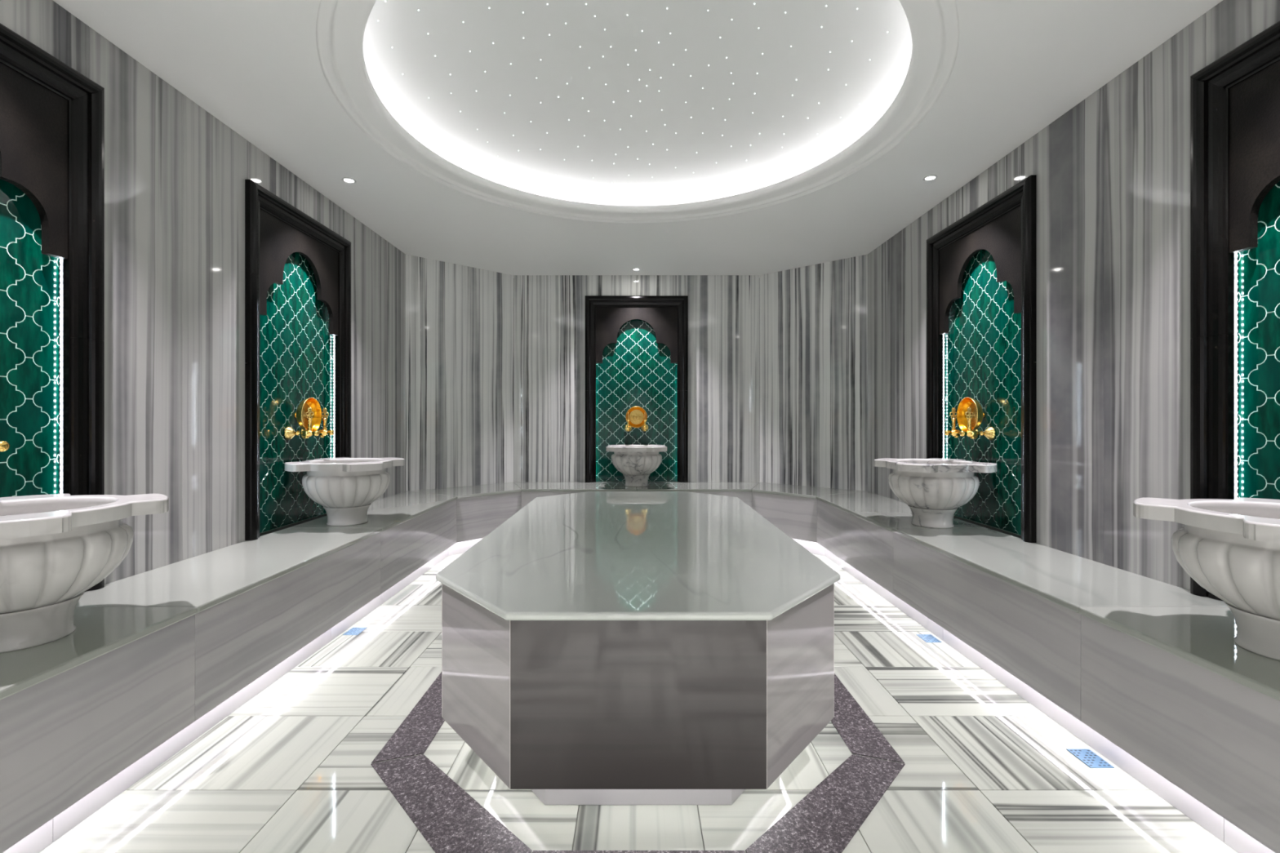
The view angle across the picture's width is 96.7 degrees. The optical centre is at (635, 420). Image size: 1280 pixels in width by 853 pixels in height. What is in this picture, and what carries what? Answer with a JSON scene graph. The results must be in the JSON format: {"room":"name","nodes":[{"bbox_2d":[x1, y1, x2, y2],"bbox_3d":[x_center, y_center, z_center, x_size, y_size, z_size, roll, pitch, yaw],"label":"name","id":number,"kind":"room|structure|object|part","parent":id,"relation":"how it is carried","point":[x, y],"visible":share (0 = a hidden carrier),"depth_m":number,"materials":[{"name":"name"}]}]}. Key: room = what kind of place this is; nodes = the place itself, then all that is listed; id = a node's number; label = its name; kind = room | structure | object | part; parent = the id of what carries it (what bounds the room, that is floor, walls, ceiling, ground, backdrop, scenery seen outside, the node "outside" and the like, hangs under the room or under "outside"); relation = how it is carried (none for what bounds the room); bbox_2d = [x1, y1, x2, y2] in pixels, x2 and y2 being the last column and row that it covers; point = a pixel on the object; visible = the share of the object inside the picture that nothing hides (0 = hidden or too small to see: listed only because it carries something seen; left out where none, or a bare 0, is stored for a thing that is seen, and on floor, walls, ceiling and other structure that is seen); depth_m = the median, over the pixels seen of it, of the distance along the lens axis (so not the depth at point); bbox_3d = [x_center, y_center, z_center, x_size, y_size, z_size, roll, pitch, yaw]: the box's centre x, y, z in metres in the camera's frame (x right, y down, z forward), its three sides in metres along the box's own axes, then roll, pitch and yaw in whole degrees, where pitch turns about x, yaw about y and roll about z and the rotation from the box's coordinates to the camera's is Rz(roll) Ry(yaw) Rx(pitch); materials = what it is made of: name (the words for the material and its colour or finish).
{"room":"spa","nodes":[
{"label":"spa","id":0,"kind":"room"},
{"bbox_2d":[0,0,405,584],"bbox_3d":[-2.437,-0.200,3.000,0.210,3.000,5.520,0,0,0],"label":"wall","id":1,"kind":"structure","parent":0,"point":[175,174],"depth_m":2.92,"materials":[{"name":"grey stone"}]},
{"bbox_3d":[-2.377,-1.540,2.147,0.090,0.280,0.563,0,0,0],"label":"marble panel","id":2,"kind":"part","parent":1,"relation":"part of","materials":[{"name":"grey stone"}]},
{"bbox_2d":[0,22,104,591],"bbox_3d":[-2.345,-0.359,1.865,0.123,2.156,1.190,0,0,0],"label":"wall niche","id":3,"kind":"object","parent":1,"relation":"attached to","point":[52,114],"visible":0.79,"depth_m":2.29,"materials":[{"name":"black stone"}]},
{"bbox_2d":[0,440,9,451],"bbox_3d":[-2.276,0.024,1.960,0.213,0.223,0.091,0,0,0],"label":"tap","id":4,"kind":"object","parent":3,"relation":"attached to","point":[4,446],"visible":1,"depth_m":1.96,"materials":[{"name":"gold metal"}]},
{"bbox_3d":[-2.347,-1.001,1.865,0.030,0.678,0.960,0,0,0],"label":"arch panel","id":5,"kind":"part","parent":3,"relation":"part of","materials":[{"name":"black stone"}]},
{"bbox_3d":[-2.377,-0.190,2.679,0.090,2.980,0.496,0,0,0],"label":"marble panel","id":6,"kind":"part","parent":1,"relation":"part of","materials":[{"name":"grey stone"}]},
{"bbox_3d":[-2.377,-0.190,3.176,0.090,2.980,0.496,0,0,0],"label":"marble panel","id":7,"kind":"part","parent":1,"relation":"part of","materials":[{"name":"grey stone"}]},
{"bbox_3d":[-2.377,-1.540,3.708,0.090,0.280,0.563,0,0,0],"label":"marble panel","id":8,"kind":"part","parent":1,"relation":"part of","materials":[{"name":"grey stone"}]},
{"bbox_2d":[244,179,351,540],"bbox_3d":[-2.345,-0.359,3.990,0.123,2.156,1.190,0,0,0],"label":"wall niche","id":9,"kind":"object","parent":1,"relation":"attached to","point":[298,268],"visible":0.9,"depth_m":3.88,"materials":[{"name":"green tile"}]},
{"bbox_3d":[-2.347,-1.001,3.990,0.030,0.678,0.960,0,0,0],"label":"arch panel","id":10,"kind":"part","parent":9,"relation":"part of","materials":[{"name":"black stone"}]},
{"bbox_2d":[284,407,319,439],"bbox_3d":[-2.276,0.024,3.895,0.213,0.223,0.091,0,0,0],"label":"tap","id":11,"kind":"object","parent":9,"relation":"attached to","point":[289,433],"visible":1,"depth_m":3.88,"materials":[{"name":"gold metal"}]},
{"bbox_3d":[-2.232,0.027,3.895,0.030,0.086,0.030,0,0,0],"label":"handle stem","id":12,"kind":"part","parent":11,"relation":"part of","materials":[{"name":"gold metal"}]},
{"bbox_2d":[294,397,321,431],"bbox_3d":[-2.326,-0.035,3.990,0.112,0.248,0.248,0,0,0],"label":"brass bowl","id":13,"kind":"object","parent":9,"relation":"attached to","point":[301,418],"visible":0.82,"depth_m":4.02,"materials":[{"name":"gold metal"}]},
{"bbox_2d":[300,408,334,439],"bbox_3d":[-2.276,0.024,4.085,0.213,0.223,0.091,0,0,0],"label":"tap","id":14,"kind":"object","parent":9,"relation":"attached to","point":[324,432],"visible":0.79,"depth_m":4.08,"materials":[{"name":"gold metal"}]},
{"bbox_3d":[-2.232,0.027,4.085,0.030,0.086,0.030,0,0,0],"label":"handle stem","id":15,"kind":"part","parent":14,"relation":"part of","materials":[{"name":"gold metal"}]},
{"bbox_2d":[317,429,334,437],"bbox_3d":[-2.252,0.095,4.085,0.165,0.059,0.048,0,0,0],"label":"tap","id":16,"kind":"object","parent":14,"relation":"on","point":[323,433],"depth_m":4.07,"materials":[{"name":"gold metal"}]},
{"bbox_3d":[-2.377,-1.540,4.272,0.090,0.280,0.563,0,0,0],"label":"marble panel","id":17,"kind":"part","parent":1,"relation":"part of","materials":[{"name":"grey stone"}]},
{"bbox_3d":[-2.377,-0.190,4.856,0.090,2.980,0.601,0,0,0],"label":"marble panel","id":18,"kind":"part","parent":1,"relation":"part of","materials":[{"name":"grey stone"}]},
{"bbox_3d":[-2.377,-0.190,5.459,0.090,2.980,0.601,0,0,0],"label":"marble panel","id":19,"kind":"part","parent":1,"relation":"part of","materials":[{"name":"grey stone"}]},
{"bbox_2d":[405,254,513,491],"bbox_3d":[-1.946,-0.200,6.257,1.242,3.000,0.210,0,0,-43],"label":"wall","id":20,"kind":"structure","parent":0,"point":[460,318],"depth_m":6.14,"materials":[{"name":"grey stone"}]},
{"bbox_3d":[-2.134,-0.190,6.003,0.620,2.980,0.090,0,0,-43],"label":"marble panel","id":21,"kind":"part","parent":20,"relation":"part of","materials":[{"name":"grey stone"}]},
{"bbox_3d":[-1.676,-0.190,6.423,0.620,2.980,0.090,0,0,-43],"label":"marble panel","id":22,"kind":"part","parent":20,"relation":"part of","materials":[{"name":"grey stone"}]},
{"bbox_2d":[513,275,759,482],"bbox_3d":[0.008,-0.200,6.705,2.850,3.000,0.210,0,0,0],"label":"wall","id":23,"kind":"structure","parent":0,"point":[549,310],"depth_m":6.60,"materials":[{"name":"grey stone"}]},
{"bbox_3d":[-1.202,-0.190,6.645,0.428,2.980,0.090,0,0,0],"label":"marble panel","id":24,"kind":"part","parent":23,"relation":"part of","materials":[{"name":"grey stone"}]},
{"bbox_3d":[-0.772,-0.190,6.645,0.428,2.980,0.090,0,0,0],"label":"marble panel","id":25,"kind":"part","parent":23,"relation":"part of","materials":[{"name":"grey stone"}]},
{"bbox_3d":[-0.275,-1.540,6.645,0.563,0.280,0.090,0,0,0],"label":"marble panel","id":26,"kind":"part","parent":23,"relation":"part of","materials":[{"name":"grey stone"}]},
{"bbox_2d":[585,295,688,482],"bbox_3d":[0.008,-0.359,6.614,1.190,2.156,0.123,0,0,0],"label":"wall niche","id":27,"kind":"object","parent":23,"relation":"attached to","point":[637,346],"visible":0.89,"depth_m":6.65,"materials":[{"name":"green tile"}]},
{"bbox_2d":[624,412,631,431],"bbox_3d":[-0.087,0.024,6.544,0.091,0.223,0.213,0,0,0],"label":"tap","id":28,"kind":"object","parent":27,"relation":"attached to","point":[628,428],"visible":0.98,"depth_m":6.50,"materials":[{"name":"gold metal"}]},
{"bbox_3d":[0.008,-1.001,6.615,0.960,0.678,0.030,0,0,0],"label":"arch panel","id":29,"kind":"part","parent":27,"relation":"part of","materials":[{"name":"black stone"}]},
{"bbox_2d":[626,406,647,427],"bbox_3d":[0.008,-0.035,6.594,0.248,0.248,0.112,0,0,0],"label":"brass bowl","id":30,"kind":"object","parent":27,"relation":"attached to","point":[637,415],"visible":0.94,"depth_m":6.59,"materials":[{"name":"gold metal"}]},
{"bbox_2d":[640,418,648,431],"bbox_3d":[0.103,0.024,6.544,0.091,0.223,0.213,0,0,0],"label":"tap","id":31,"kind":"object","parent":27,"relation":"attached to","point":[645,428],"visible":1,"depth_m":6.50,"materials":[{"name":"gold metal"}]},
{"bbox_3d":[0.290,-1.540,6.645,0.563,0.280,0.090,0,0,0],"label":"marble panel","id":32,"kind":"part","parent":23,"relation":"part of","materials":[{"name":"grey stone"}]},
{"bbox_3d":[0.788,-0.190,6.645,0.428,2.980,0.090,0,0,0],"label":"marble panel","id":33,"kind":"part","parent":23,"relation":"part of","materials":[{"name":"grey stone"}]},
{"bbox_3d":[1.218,-0.190,6.645,0.428,2.980,0.090,0,0,0],"label":"marble panel","id":34,"kind":"part","parent":23,"relation":"part of","materials":[{"name":"grey stone"}]},
{"bbox_2d":[53,0,1222,275],"bbox_3d":[0.008,-2.190,3.000,5.080,1.020,7.600,0,0,0],"label":"ceiling","id":35,"kind":"structure","parent":0,"point":[512,137],"depth_m":3.44,"materials":[{"name":"white paint"}]},
{"bbox_2d":[341,177,355,183],"bbox_3d":[-2.007,-1.677,3.980,0.092,0.009,0.092,0,0,0],"label":"recessed light","id":36,"kind":"object","parent":35,"relation":"in","point":[346,180],"visible":1,"depth_m":3.97,"materials":[{"name":"white"}]},
{"bbox_2d":[922,174,937,181],"bbox_3d":[2.038,-1.677,3.940,0.092,0.009,0.092,0,0,0],"label":"recessed light","id":37,"kind":"object","parent":35,"relation":"in","point":[928,178],"visible":1,"depth_m":3.94,"materials":[{"name":"white"}]},
{"bbox_2d":[39,553,1237,852],"bbox_3d":[0.008,1.358,3.000,5.080,0.124,7.600,0,0,0],"label":"floor","id":38,"kind":"structure","parent":0,"point":[352,749],"depth_m":2.04,"materials":[{"name":"stone"}]},
{"bbox_2d":[342,627,366,635],"bbox_3d":[-1.727,1.298,3.500,0.090,0.003,0.120,0,0,0],"label":"floor drain","id":39,"kind":"object","parent":38,"relation":"on","point":[353,631],"visible":1,"depth_m":3.49,"materials":[{"name":"metal"}]},
{"bbox_2d":[435,491,839,804],"bbox_3d":[0.008,0.940,3.167,1.528,0.720,2.909,0,0,0],"label":"platform","id":40,"kind":"object","parent":38,"relation":"on","point":[598,647],"visible":1,"depth_m":1.80,"materials":[{"name":"grey stone"}]},
{"bbox_3d":[-0.551,0.867,1.951,0.021,0.521,0.544,0,0,-40],"label":"panel","id":41,"kind":"part","parent":40,"relation":"part of","materials":[{"name":"stone"}]},
{"bbox_3d":[0.008,0.867,1.745,0.782,0.521,0.020,0,0,0],"label":"panel","id":42,"kind":"part","parent":40,"relation":"part of","materials":[{"name":"stone"}]},
{"bbox_3d":[0.567,0.867,1.951,0.021,0.521,0.544,0,0,40],"label":"panel","id":43,"kind":"part","parent":40,"relation":"part of","materials":[{"name":"stone"}]},
{"bbox_2d":[0,482,1279,852],"bbox_3d":[0.008,1.010,3.420,4.680,0.580,6.360,0,0,0],"label":"bench","id":44,"kind":"object","parent":38,"relation":"on","point":[1152,675],"visible":0.76,"depth_m":2.27,"materials":[{"name":"grey stone"}]},
{"bbox_2d":[0,493,168,653],"bbox_3d":[-2.022,0.501,1.870,0.652,0.437,0.652,0,0,0],"label":"basin","id":45,"kind":"object","parent":44,"relation":"on","point":[55,548],"visible":1,"depth_m":1.80,"materials":[{"name":"white stone"}]},
{"bbox_3d":[-2.022,0.464,1.870,0.559,0.260,0.552,0,0,0],"label":"bowl","id":46,"kind":"part","parent":45,"relation":"part of","materials":[{"name":"white stone"}]},
{"bbox_3d":[-1.714,0.957,1.400,0.020,0.417,1.599,0,0,0],"label":"panel","id":47,"kind":"part","parent":44,"relation":"part of","materials":[{"name":"stone"}]},
{"bbox_3d":[-2.012,0.734,1.400,0.640,0.028,1.599,0,0,0],"label":"seat","id":48,"kind":"part","parent":44,"relation":"part of","materials":[{"name":"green stone"}]},
{"bbox_3d":[-2.012,0.734,3.000,0.640,0.028,1.599,0,0,0],"label":"seat","id":49,"kind":"part","parent":44,"relation":"part of","materials":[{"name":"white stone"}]},
{"bbox_3d":[-1.714,0.957,3.000,0.020,0.417,1.599,0,0,0],"label":"panel","id":50,"kind":"part","parent":44,"relation":"part of","materials":[{"name":"stone"}]},
{"bbox_2d":[284,457,404,526],"bbox_3d":[-2.022,0.501,3.990,0.652,0.437,0.652,0,0,0],"label":"basin","id":51,"kind":"object","parent":44,"relation":"on","point":[346,487],"visible":1,"depth_m":3.81,"materials":[{"name":"white stone"}]},
{"bbox_3d":[-2.022,0.464,3.990,0.559,0.260,0.552,0,0,0],"label":"bowl","id":52,"kind":"part","parent":51,"relation":"part of","materials":[{"name":"white stone"}]},
{"bbox_3d":[-2.012,0.734,4.779,0.640,0.028,1.957,0,0,0],"label":"seat","id":53,"kind":"part","parent":44,"relation":"part of","materials":[{"name":"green stone"}]},
{"bbox_3d":[-1.714,0.957,4.606,0.020,0.417,1.612,0,0,0],"label":"panel","id":54,"kind":"part","parent":44,"relation":"part of","materials":[{"name":"stone"}]},
{"bbox_3d":[-1.639,0.734,5.923,1.237,0.028,0.697,0,0,-43],"label":"seat","id":55,"kind":"part","parent":44,"relation":"part of","materials":[{"name":"grey stone"}]},
{"bbox_3d":[-1.458,0.957,5.681,0.020,0.417,0.753,0,0,43],"label":"panel","id":56,"kind":"part","parent":44,"relation":"part of","materials":[{"name":"stone"}]},
{"bbox_3d":[-0.704,0.734,6.265,1.422,0.028,0.670,0,0,0],"label":"seat","id":57,"kind":"part","parent":44,"relation":"part of","materials":[{"name":"grey stone"}]},
{"bbox_2d":[605,444,666,486],"bbox_3d":[0.008,0.501,6.260,0.652,0.437,0.652,0,0,0],"label":"basin","id":58,"kind":"object","parent":44,"relation":"on","point":[636,463],"visible":1,"depth_m":6.06,"materials":[{"name":"white stone"}]},
{"bbox_3d":[0.008,0.464,6.260,0.559,0.260,0.552,0,0,0],"label":"bowl","id":59,"kind":"part","parent":58,"relation":"part of","materials":[{"name":"grey stone"}]},
{"bbox_3d":[0.008,0.957,5.952,2.424,0.417,0.020,0,0,0],"label":"panel","id":60,"kind":"part","parent":44,"relation":"part of","materials":[{"name":"stone"}]},
{"bbox_3d":[0.720,0.734,6.265,1.422,0.028,0.670,0,0,0],"label":"seat","id":61,"kind":"part","parent":44,"relation":"part of","materials":[{"name":"grey stone"}]},
{"bbox_3d":[1.474,0.957,5.681,0.020,0.417,0.753,0,0,-43],"label":"panel","id":62,"kind":"part","parent":44,"relation":"part of","materials":[{"name":"stone"}]},
{"bbox_3d":[1.655,0.734,5.923,1.237,0.028,0.697,0,0,43],"label":"seat","id":63,"kind":"part","parent":44,"relation":"part of","materials":[{"name":"grey stone"}]},
{"bbox_3d":[1.730,0.957,4.606,0.020,0.417,1.612,0,0,0],"label":"panel","id":64,"kind":"part","parent":44,"relation":"part of","materials":[{"name":"stone"}]},
{"bbox_3d":[2.028,0.734,4.779,0.640,0.028,1.957,0,0,0],"label":"seat","id":65,"kind":"part","parent":44,"relation":"part of","materials":[{"name":"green stone"}]},
{"bbox_2d":[873,457,997,528],"bbox_3d":[2.038,0.501,3.910,0.652,0.437,0.652,0,0,0],"label":"basin","id":66,"kind":"object","parent":44,"relation":"on","point":[933,489],"visible":1,"depth_m":3.73,"materials":[{"name":"white stone"}]},
{"bbox_3d":[2.038,0.464,3.910,0.559,0.260,0.552,0,0,0],"label":"bowl","id":67,"kind":"part","parent":66,"relation":"part of","materials":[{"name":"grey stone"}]},
{"bbox_3d":[1.730,0.957,3.000,0.020,0.417,1.599,0,0,0],"label":"panel","id":68,"kind":"part","parent":44,"relation":"part of","materials":[{"name":"stone"}]},
{"bbox_3d":[2.028,0.734,3.000,0.640,0.028,1.599,0,0,0],"label":"seat","id":69,"kind":"part","parent":44,"relation":"part of","materials":[{"name":"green stone"}]},
{"bbox_3d":[2.028,0.734,1.400,0.640,0.028,1.599,0,0,0],"label":"seat","id":70,"kind":"part","parent":44,"relation":"part of","materials":[{"name":"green stone"}]},
{"bbox_3d":[1.730,0.957,1.400,0.020,0.417,1.599,0,0,0],"label":"panel","id":71,"kind":"part","parent":44,"relation":"part of","materials":[{"name":"stone"}]},
{"bbox_2d":[1133,497,1279,661],"bbox_3d":[2.038,0.501,1.760,0.652,0.437,0.652,0,0,0],"label":"basin","id":72,"kind":"object","parent":44,"relation":"on","point":[1230,548],"visible":1,"depth_m":1.74,"materials":[{"name":"white stone"}]},
{"bbox_3d":[2.038,0.464,1.760,0.559,0.260,0.552,0,0,0],"label":"bowl","id":73,"kind":"part","parent":72,"relation":"part of","materials":[{"name":"white stone"}]},
{"bbox_2d":[916,634,941,642],"bbox_3d":[1.743,1.298,3.385,0.090,0.003,0.120,0,0,0],"label":"floor drain","id":74,"kind":"object","parent":38,"relation":"on","point":[926,637],"visible":1,"depth_m":3.38,"materials":[{"name":"metal"}]},
{"bbox_2d":[1066,749,1114,768],"bbox_3d":[1.743,1.298,2.185,0.090,0.003,0.120,0,0,0],"label":"floor drain","id":75,"kind":"object","parent":38,"relation":"on","point":[1090,758],"visible":1,"depth_m":2.18,"materials":[{"name":"metal"}]},
{"bbox_2d":[759,254,867,491],"bbox_3d":[1.962,-0.200,6.257,1.242,3.000,0.210,0,0,43],"label":"wall","id":76,"kind":"structure","parent":0,"point":[813,319],"depth_m":6.14,"materials":[{"name":"grey stone"}]},
{"bbox_3d":[1.692,-0.190,6.423,0.620,2.980,0.090,0,0,43],"label":"marble panel","id":77,"kind":"part","parent":76,"relation":"part of","materials":[{"name":"grey stone"}]},
{"bbox_3d":[2.150,-0.190,6.003,0.620,2.980,0.090,0,0,43],"label":"marble panel","id":78,"kind":"part","parent":76,"relation":"part of","materials":[{"name":"grey stone"}]},
{"bbox_2d":[867,0,1279,590],"bbox_3d":[2.453,-0.200,3.000,0.210,3.000,5.520,0,0,0],"label":"wall","id":79,"kind":"structure","parent":0,"point":[1113,171],"depth_m":2.86,"materials":[{"name":"grey stone"}]},
{"bbox_3d":[2.393,-0.190,5.444,0.090,2.980,0.631,0,0,0],"label":"marble panel","id":80,"kind":"part","parent":79,"relation":"part of","materials":[{"name":"grey stone"}]},
{"bbox_3d":[2.393,-0.190,4.811,0.090,2.980,0.631,0,0,0],"label":"marble panel","id":81,"kind":"part","parent":79,"relation":"part of","materials":[{"name":"grey stone"}]},
{"bbox_3d":[2.393,-1.540,4.213,0.090,0.280,0.563,0,0,0],"label":"marble panel","id":82,"kind":"part","parent":79,"relation":"part of","materials":[{"name":"grey stone"}]},
{"bbox_2d":[926,174,1036,542],"bbox_3d":[2.361,-0.359,3.930,0.123,2.156,1.190,0,0,0],"label":"wall niche","id":83,"kind":"object","parent":79,"relation":"attached to","point":[981,268],"visible":0.9,"depth_m":3.83,"materials":[{"name":"green tile"}]},
{"bbox_2d":[943,408,977,439],"bbox_3d":[2.292,0.024,4.025,0.213,0.223,0.091,0,0,0],"label":"tap","id":84,"kind":"object","parent":83,"relation":"attached to","point":[953,432],"visible":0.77,"depth_m":4.01,"materials":[{"name":"gold metal"}]},
{"bbox_2d":[943,429,960,437],"bbox_3d":[2.268,0.095,4.025,0.165,0.059,0.048,0,0,0],"label":"tap","id":85,"kind":"object","parent":84,"relation":"on","point":[955,433],"depth_m":4.01,"materials":[{"name":"gold metal"}]},
{"bbox_3d":[2.248,0.027,4.025,0.030,0.086,0.030,0,0,0],"label":"handle stem","id":86,"kind":"part","parent":84,"relation":"part of","materials":[{"name":"gold metal"}]},
{"bbox_2d":[956,396,984,431],"bbox_3d":[2.342,-0.035,3.930,0.112,0.248,0.248,0,0,0],"label":"brass bowl","id":87,"kind":"object","parent":83,"relation":"attached to","point":[977,418],"visible":0.82,"depth_m":3.96,"materials":[{"name":"gold metal"}]},
{"bbox_2d":[959,407,995,439],"bbox_3d":[2.292,0.024,3.835,0.213,0.223,0.091,0,0,0],"label":"tap","id":88,"kind":"object","parent":83,"relation":"attached to","point":[989,433],"visible":1,"depth_m":3.82,"materials":[{"name":"gold metal"}]},
{"bbox_3d":[2.248,0.027,3.835,0.030,0.086,0.030,0,0,0],"label":"handle stem","id":89,"kind":"part","parent":88,"relation":"part of","materials":[{"name":"gold metal"}]},
{"bbox_3d":[2.363,-1.001,3.930,0.030,0.678,0.960,0,0,0],"label":"arch panel","id":90,"kind":"part","parent":83,"relation":"part of","materials":[{"name":"black stone"}]},
{"bbox_3d":[2.393,-1.540,3.647,0.090,0.280,0.563,0,0,0],"label":"marble panel","id":91,"kind":"part","parent":79,"relation":"part of","materials":[{"name":"grey stone"}]},
{"bbox_3d":[2.393,-0.190,3.110,0.090,2.980,0.508,0,0,0],"label":"marble panel","id":92,"kind":"part","parent":79,"relation":"part of","materials":[{"name":"grey stone"}]},
{"bbox_3d":[2.393,-0.190,2.600,0.090,2.980,0.508,0,0,0],"label":"marble panel","id":93,"kind":"part","parent":79,"relation":"part of","materials":[{"name":"grey stone"}]},
{"bbox_2d":[1190,20,1279,600],"bbox_3d":[2.361,-0.359,1.780,0.123,2.156,1.190,0,0,0],"label":"wall niche","id":94,"kind":"object","parent":79,"relation":"attached to","point":[1235,98],"visible":0.8,"depth_m":2.25,"materials":[{"name":"black stone"}]},
{"bbox_3d":[2.363,-1.001,1.780,0.030,0.678,0.960,0,0,0],"label":"arch panel","id":95,"kind":"part","parent":94,"relation":"part of","materials":[{"name":"black stone"}]},
{"bbox_3d":[2.393,-1.540,2.062,0.090,0.280,0.563,0,0,0],"label":"marble panel","id":96,"kind":"part","parent":79,"relation":"part of","materials":[{"name":"grey stone"}]}
]}

